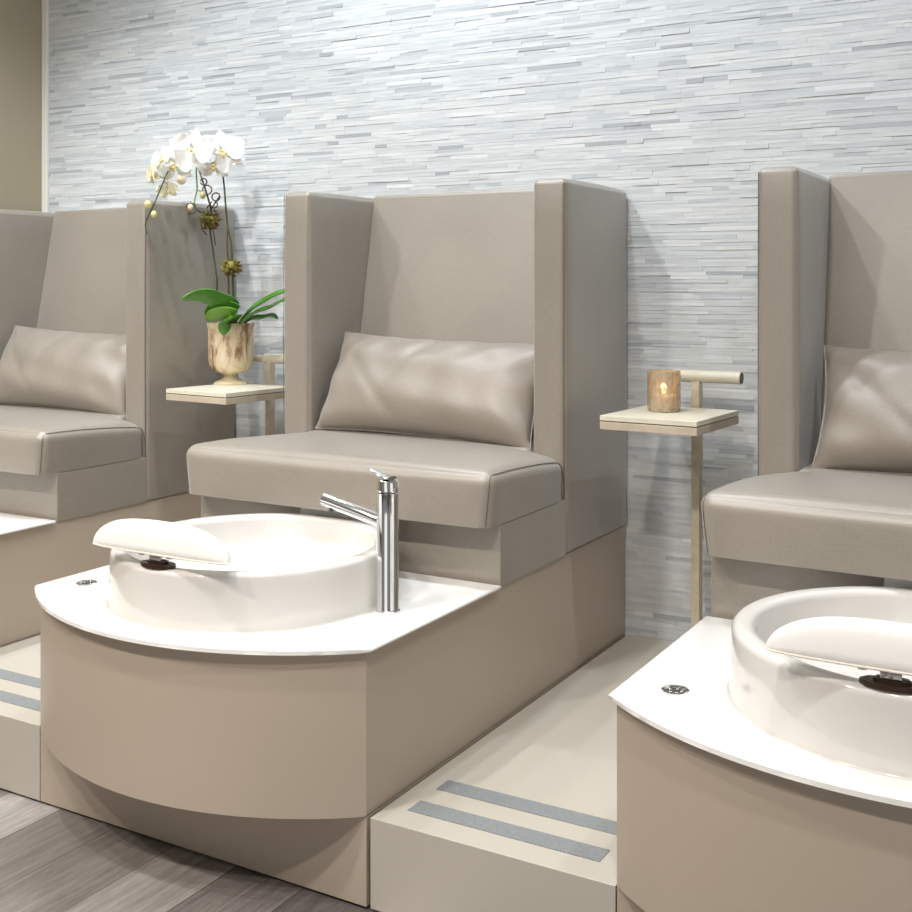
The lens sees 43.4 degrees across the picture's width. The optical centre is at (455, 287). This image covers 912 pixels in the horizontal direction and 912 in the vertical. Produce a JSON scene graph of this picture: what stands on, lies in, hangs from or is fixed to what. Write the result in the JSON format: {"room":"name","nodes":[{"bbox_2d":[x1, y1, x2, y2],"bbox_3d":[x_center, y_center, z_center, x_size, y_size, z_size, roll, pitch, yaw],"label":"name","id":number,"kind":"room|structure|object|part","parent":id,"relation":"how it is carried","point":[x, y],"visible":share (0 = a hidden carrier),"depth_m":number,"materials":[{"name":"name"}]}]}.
{"room":"salon","nodes":[
{"label":"salon","id":0,"kind":"room"},
{"bbox_2d":[0,0,41,211],"bbox_3d":[-2.702,-0.330,1.936,0.061,2.760,5.024,0,0,30],"label":"wall","id":1,"kind":"structure","parent":0,"point":[20,20],"depth_m":3.96,"materials":[{"name":"beige paint"}]},
{"bbox_2d":[0,788,379,911],"bbox_3d":[-0.337,1.090,0.585,5.540,0.080,5.040,0,0,30],"label":"floor","id":2,"kind":"structure","parent":0,"point":[53,858],"depth_m":2.04,"materials":[{"name":"grey wood"}]},
{"bbox_2d":[0,635,40,800],"bbox_3d":[-0.768,0.970,2.965,0.495,0.159,1.177,0,0,30],"label":"step","id":3,"kind":"structure","parent":2,"relation":"on","point":[20,728],"depth_m":2.39,"materials":[{"name":"laminate"}]},
{"bbox_2d":[166,353,284,434],"bbox_3d":[-0.622,0.545,3.298,0.240,0.694,0.336,0,0,35],"label":"side table","id":4,"kind":"object","parent":3,"relation":"on","point":[250,392],"visible":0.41,"depth_m":3.23,"materials":[{"name":"beige wood"}]},
{"bbox_2d":[145,128,284,384],"bbox_3d":[-0.696,-0.089,3.326,0.408,0.751,0.359,0,0,-17],"label":"potted orchid","id":5,"kind":"object","parent":4,"relation":"on","point":[230,341],"visible":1,"depth_m":3.33,"materials":[{"name":"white plant"}]},
{"bbox_3d":[-0.830,-0.311,3.136,0.020,0.065,0.074,0,0,-35],"label":"flower","id":6,"kind":"part","parent":5,"relation":"part of","materials":[{"name":"beige plant"}]},
{"bbox_3d":[-0.816,-0.356,3.187,0.089,0.077,0.031,0,0,30],"label":"flower","id":7,"kind":"part","parent":5,"relation":"part of","materials":[{"name":"white plant"}]},
{"bbox_3d":[-0.804,-0.274,3.192,0.062,0.051,0.024,0,0,-3],"label":"flower","id":8,"kind":"part","parent":5,"relation":"part of","materials":[{"name":"beige plant"}]},
{"bbox_3d":[-0.790,-0.352,3.211,0.128,0.103,0.035,0,0,11],"label":"flower","id":9,"kind":"part","parent":5,"relation":"part of","materials":[{"name":"white plant"}]},
{"bbox_3d":[-0.801,-0.137,3.302,0.108,0.516,0.296,0,0,30],"label":"flower stem","id":10,"kind":"part","parent":5,"relation":"part of","materials":[{"name":"green plant"}]},
{"bbox_3d":[-0.765,-0.403,3.335,0.130,0.119,0.061,0,0,30],"label":"flower","id":11,"kind":"part","parent":5,"relation":"part of","materials":[{"name":"white plant"}]},
{"bbox_3d":[-0.770,-0.417,3.470,0.110,0.095,0.039,0,0,-12],"label":"flower","id":12,"kind":"part","parent":5,"relation":"part of","materials":[{"name":"white plant"}]},
{"bbox_3d":[-0.712,-0.368,3.370,0.111,0.084,0.039,0,0,-3],"label":"flower","id":13,"kind":"part","parent":5,"relation":"part of","materials":[{"name":"white plant"}]},
{"bbox_3d":[-0.690,-0.406,3.375,0.142,0.117,0.024,0,0,-7],"label":"flower","id":14,"kind":"part","parent":5,"relation":"part of","materials":[{"name":"white plant"}]},
{"bbox_3d":[-0.670,-0.125,3.396,0.052,0.492,0.015,0,0,30],"label":"flower stem","id":15,"kind":"part","parent":5,"relation":"part of","materials":[{"name":"green plant"}]},
{"bbox_3d":[-0.604,0.215,3.451,0.083,0.020,0.020,0,0,30],"label":"rod","id":16,"kind":"part","parent":4,"relation":"part of","materials":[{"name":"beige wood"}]},
{"bbox_3d":[-0.555,0.553,3.424,0.020,0.671,0.020,0,0,38],"label":"post","id":17,"kind":"part","parent":4,"relation":"part of","materials":[{"name":"beige wood"}]},
{"bbox_2d":[0,492,200,647],"bbox_3d":[-1.377,0.826,3.221,0.825,0.447,1.340,0,0,30],"label":"base cabinet","id":18,"kind":"object","parent":2,"relation":"on","point":[33,551],"visible":0.3,"depth_m":2.97,"materials":[{"name":"beige laminate"}]},
{"bbox_2d":[0,200,234,521],"bbox_3d":[-1.234,0.177,3.470,0.829,0.873,0.765,0,0,30],"label":"chair","id":19,"kind":"object","parent":18,"relation":"on","point":[92,270],"visible":0.88,"depth_m":3.35,"materials":[{"name":"beige leather"}]},
{"bbox_2d":[0,325,125,414],"bbox_3d":[-1.201,0.256,3.518,0.625,0.265,0.165,0,0,30],"label":"lumbar pillow","id":20,"kind":"object","parent":19,"relation":"on","point":[80,371],"visible":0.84,"depth_m":3.45,"materials":[{"name":"leather"}]},
{"bbox_2d":[0,405,140,474],"bbox_3d":[-1.280,0.422,3.390,0.829,0.124,0.580,0,0,30],"label":"seat cushion","id":21,"kind":"object","parent":19,"relation":"on","point":[33,440],"depth_m":3.08,"materials":[{"name":"beige leather"}]},
{"bbox_3d":[-1.312,0.549,3.334,0.811,0.128,0.322,0,0,30],"label":"seat","id":22,"kind":"part","parent":19,"relation":"part of","materials":[{"name":"beige leather"}]},
{"bbox_3d":[-1.106,0.177,3.693,0.645,0.873,0.252,0,0,30],"label":"backrest","id":23,"kind":"part","parent":19,"relation":"part of","materials":[{"name":"grey leather"}]},
{"bbox_2d":[35,525,624,906],"bbox_3d":[-0.245,0.826,2.570,0.825,0.447,1.340,0,0,30],"label":"base cabinet","id":24,"kind":"object","parent":2,"relation":"on","point":[274,754],"visible":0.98,"depth_m":2.03,"materials":[{"name":"beige"}]},
{"bbox_2d":[106,513,375,633],"bbox_3d":[-0.401,0.554,2.285,0.567,0.103,0.567,0,0,30],"label":"basin","id":25,"kind":"object","parent":24,"relation":"in","point":[286,571],"visible":0.81,"depth_m":2.08,"materials":[{"name":"white ceramic"}]},
{"bbox_2d":[93,519,231,569],"bbox_3d":[-0.513,0.462,2.091,0.329,0.083,0.115,0,0,30],"label":"footrest","id":26,"kind":"object","parent":25,"relation":"on","point":[162,541],"visible":1,"depth_m":2.04,"materials":[{"name":"white plastic"}]},
{"bbox_2d":[300,508,363,521],"bbox_3d":[-0.254,0.550,2.534,0.222,0.113,0.006,0,0,30],"label":"plate","id":27,"kind":"object","parent":24,"relation":"on","point":[303,510],"visible":0.12,"depth_m":2.55,"materials":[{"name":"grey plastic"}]},
{"bbox_2d":[320,468,399,614],"bbox_3d":[-0.180,0.473,2.172,0.166,0.266,0.047,0,0,30],"label":"faucet","id":28,"kind":"object","parent":24,"relation":"on","point":[385,518],"visible":1,"depth_m":2.13,"materials":[{"name":"silver metal"}]},
{"bbox_3d":[-0.191,0.425,2.173,0.146,0.059,0.025,0,0,26],"label":"spout","id":29,"kind":"part","parent":28,"relation":"part of","materials":[{"name":"silver metal"}]},
{"bbox_3d":[-0.140,0.350,2.149,0.046,0.020,0.030,0,0,30],"label":"lever","id":30,"kind":"part","parent":28,"relation":"part of","materials":[{"name":"silver metal"}]},
{"bbox_2d":[186,178,626,585],"bbox_3d":[-0.102,0.177,2.819,0.829,0.873,0.765,0,0,30],"label":"chair","id":31,"kind":"object","parent":24,"relation":"on","point":[544,265],"visible":0.88,"depth_m":2.73,"materials":[{"name":"beige leather"}]},
{"bbox_2d":[187,429,560,527],"bbox_3d":[-0.148,0.422,2.739,0.829,0.124,0.580,0,0,30],"label":"seat cushion","id":32,"kind":"object","parent":31,"relation":"on","point":[443,482],"depth_m":2.51,"materials":[{"name":"beige leather"}]},
{"bbox_3d":[-0.180,0.549,2.683,0.811,0.128,0.322,0,0,30],"label":"seat","id":33,"kind":"part","parent":31,"relation":"part of","materials":[{"name":"beige leather"}]},
{"bbox_2d":[315,331,533,449],"bbox_3d":[-0.068,0.251,2.861,0.635,0.264,0.171,0,0,33],"label":"lumbar pillow","id":34,"kind":"object","parent":31,"relation":"on","point":[472,391],"visible":0.89,"depth_m":2.79,"materials":[{"name":"leather"}]},
{"bbox_3d":[0.026,0.177,3.042,0.645,0.873,0.252,0,0,30],"label":"backrest","id":35,"kind":"part","parent":31,"relation":"part of","materials":[{"name":"beige leather"}]},
{"bbox_2d":[370,634,673,911],"bbox_3d":[0.340,0.970,2.328,0.440,0.159,1.177,0,0,30],"label":"step","id":36,"kind":"structure","parent":2,"relation":"on","point":[523,819],"depth_m":1.93,"materials":[{"name":"laminate"}]},
{"bbox_2d":[600,369,743,627],"bbox_3d":[0.499,0.545,2.630,0.241,0.694,0.316,0,0,30],"label":"side table","id":37,"kind":"object","parent":36,"relation":"on","point":[694,421],"visible":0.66,"depth_m":2.69,"materials":[{"name":"beige wood"}]},
{"bbox_2d":[647,369,680,412],"bbox_3d":[0.481,0.240,2.651,0.076,0.094,0.076,0,0,30],"label":"candle holder","id":38,"kind":"object","parent":37,"relation":"on","point":[663,385],"visible":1,"depth_m":2.62,"materials":[{"name":"brown glass"}]},
{"bbox_3d":[0.576,0.553,2.740,0.020,0.671,0.020,0,0,38],"label":"post","id":39,"kind":"part","parent":37,"relation":"part of","materials":[{"name":"beige wood"}]},
{"bbox_2d":[608,616,911,911],"bbox_3d":[0.839,0.826,1.946,0.825,0.447,1.340,0,0,30],"label":"base cabinet","id":40,"kind":"object","parent":2,"relation":"on","point":[716,813],"visible":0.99,"depth_m":1.52,"materials":[{"name":"beige laminate"}]},
{"bbox_2d":[701,166,911,619],"bbox_3d":[0.982,0.177,2.196,0.829,0.873,0.765,0,0,30],"label":"chair","id":41,"kind":"object","parent":40,"relation":"on","point":[835,253],"visible":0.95,"depth_m":2.36,"materials":[{"name":"beige leather"}]},
{"bbox_3d":[0.904,0.549,2.059,0.811,0.128,0.322,0,0,30],"label":"seat","id":42,"kind":"part","parent":41,"relation":"part of","materials":[{"name":"beige leather"}]},
{"bbox_2d":[701,463,911,580],"bbox_3d":[0.936,0.422,2.116,0.829,0.124,0.580,0,0,30],"label":"seat cushion","id":43,"kind":"object","parent":41,"relation":"on","point":[797,515],"depth_m":2.00,"materials":[{"name":"beige leather"}]},
{"bbox_2d":[811,345,911,473],"bbox_3d":[1.018,0.251,2.238,0.620,0.254,0.165,0,0,30],"label":"lumbar pillow","id":44,"kind":"object","parent":41,"relation":"on","point":[866,425],"visible":0.98,"depth_m":2.30,"materials":[{"name":"leather"}]},
{"bbox_3d":[1.110,0.177,2.418,0.645,0.873,0.252,0,0,30],"label":"backrest","id":45,"kind":"part","parent":41,"relation":"part of","materials":[{"name":"grey leather"}]},
{"bbox_2d":[726,586,911,780],"bbox_3d":[0.683,0.554,1.661,0.567,0.103,0.567,0,0,30],"label":"basin","id":46,"kind":"object","parent":40,"relation":"in","point":[823,710],"visible":0.89,"depth_m":1.53,"materials":[{"name":"white ceramic"}]},
{"bbox_2d":[765,617,911,693],"bbox_3d":[0.571,0.462,1.468,0.329,0.083,0.115,0,0,30],"label":"footrest","id":47,"kind":"object","parent":46,"relation":"on","point":[883,646],"visible":1,"depth_m":1.45,"materials":[{"name":"white plastic"}]},
{"bbox_2d":[884,578,911,587],"bbox_3d":[0.830,0.550,1.911,0.222,0.113,0.006,0,0,30],"label":"plate","id":48,"kind":"object","parent":40,"relation":"on","point":[888,582],"visible":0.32,"depth_m":1.95,"materials":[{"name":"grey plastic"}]},
{"bbox_2d":[49,0,911,641],"bbox_3d":[0.479,-0.331,2.966,4.420,2.762,0.066,0,0,30],"label":"wall","id":49,"kind":"structure","parent":0,"point":[679,107],"depth_m":3.04,"materials":[{"name":"grey tile"}]},
{"bbox_2d":[42,0,49,212],"bbox_3d":[-1.438,-0.330,4.041,0.028,2.760,0.034,0,0,30],"label":"trim","id":50,"kind":"structure","parent":49,"relation":"attached to","point":[45,3],"depth_m":4.03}
]}

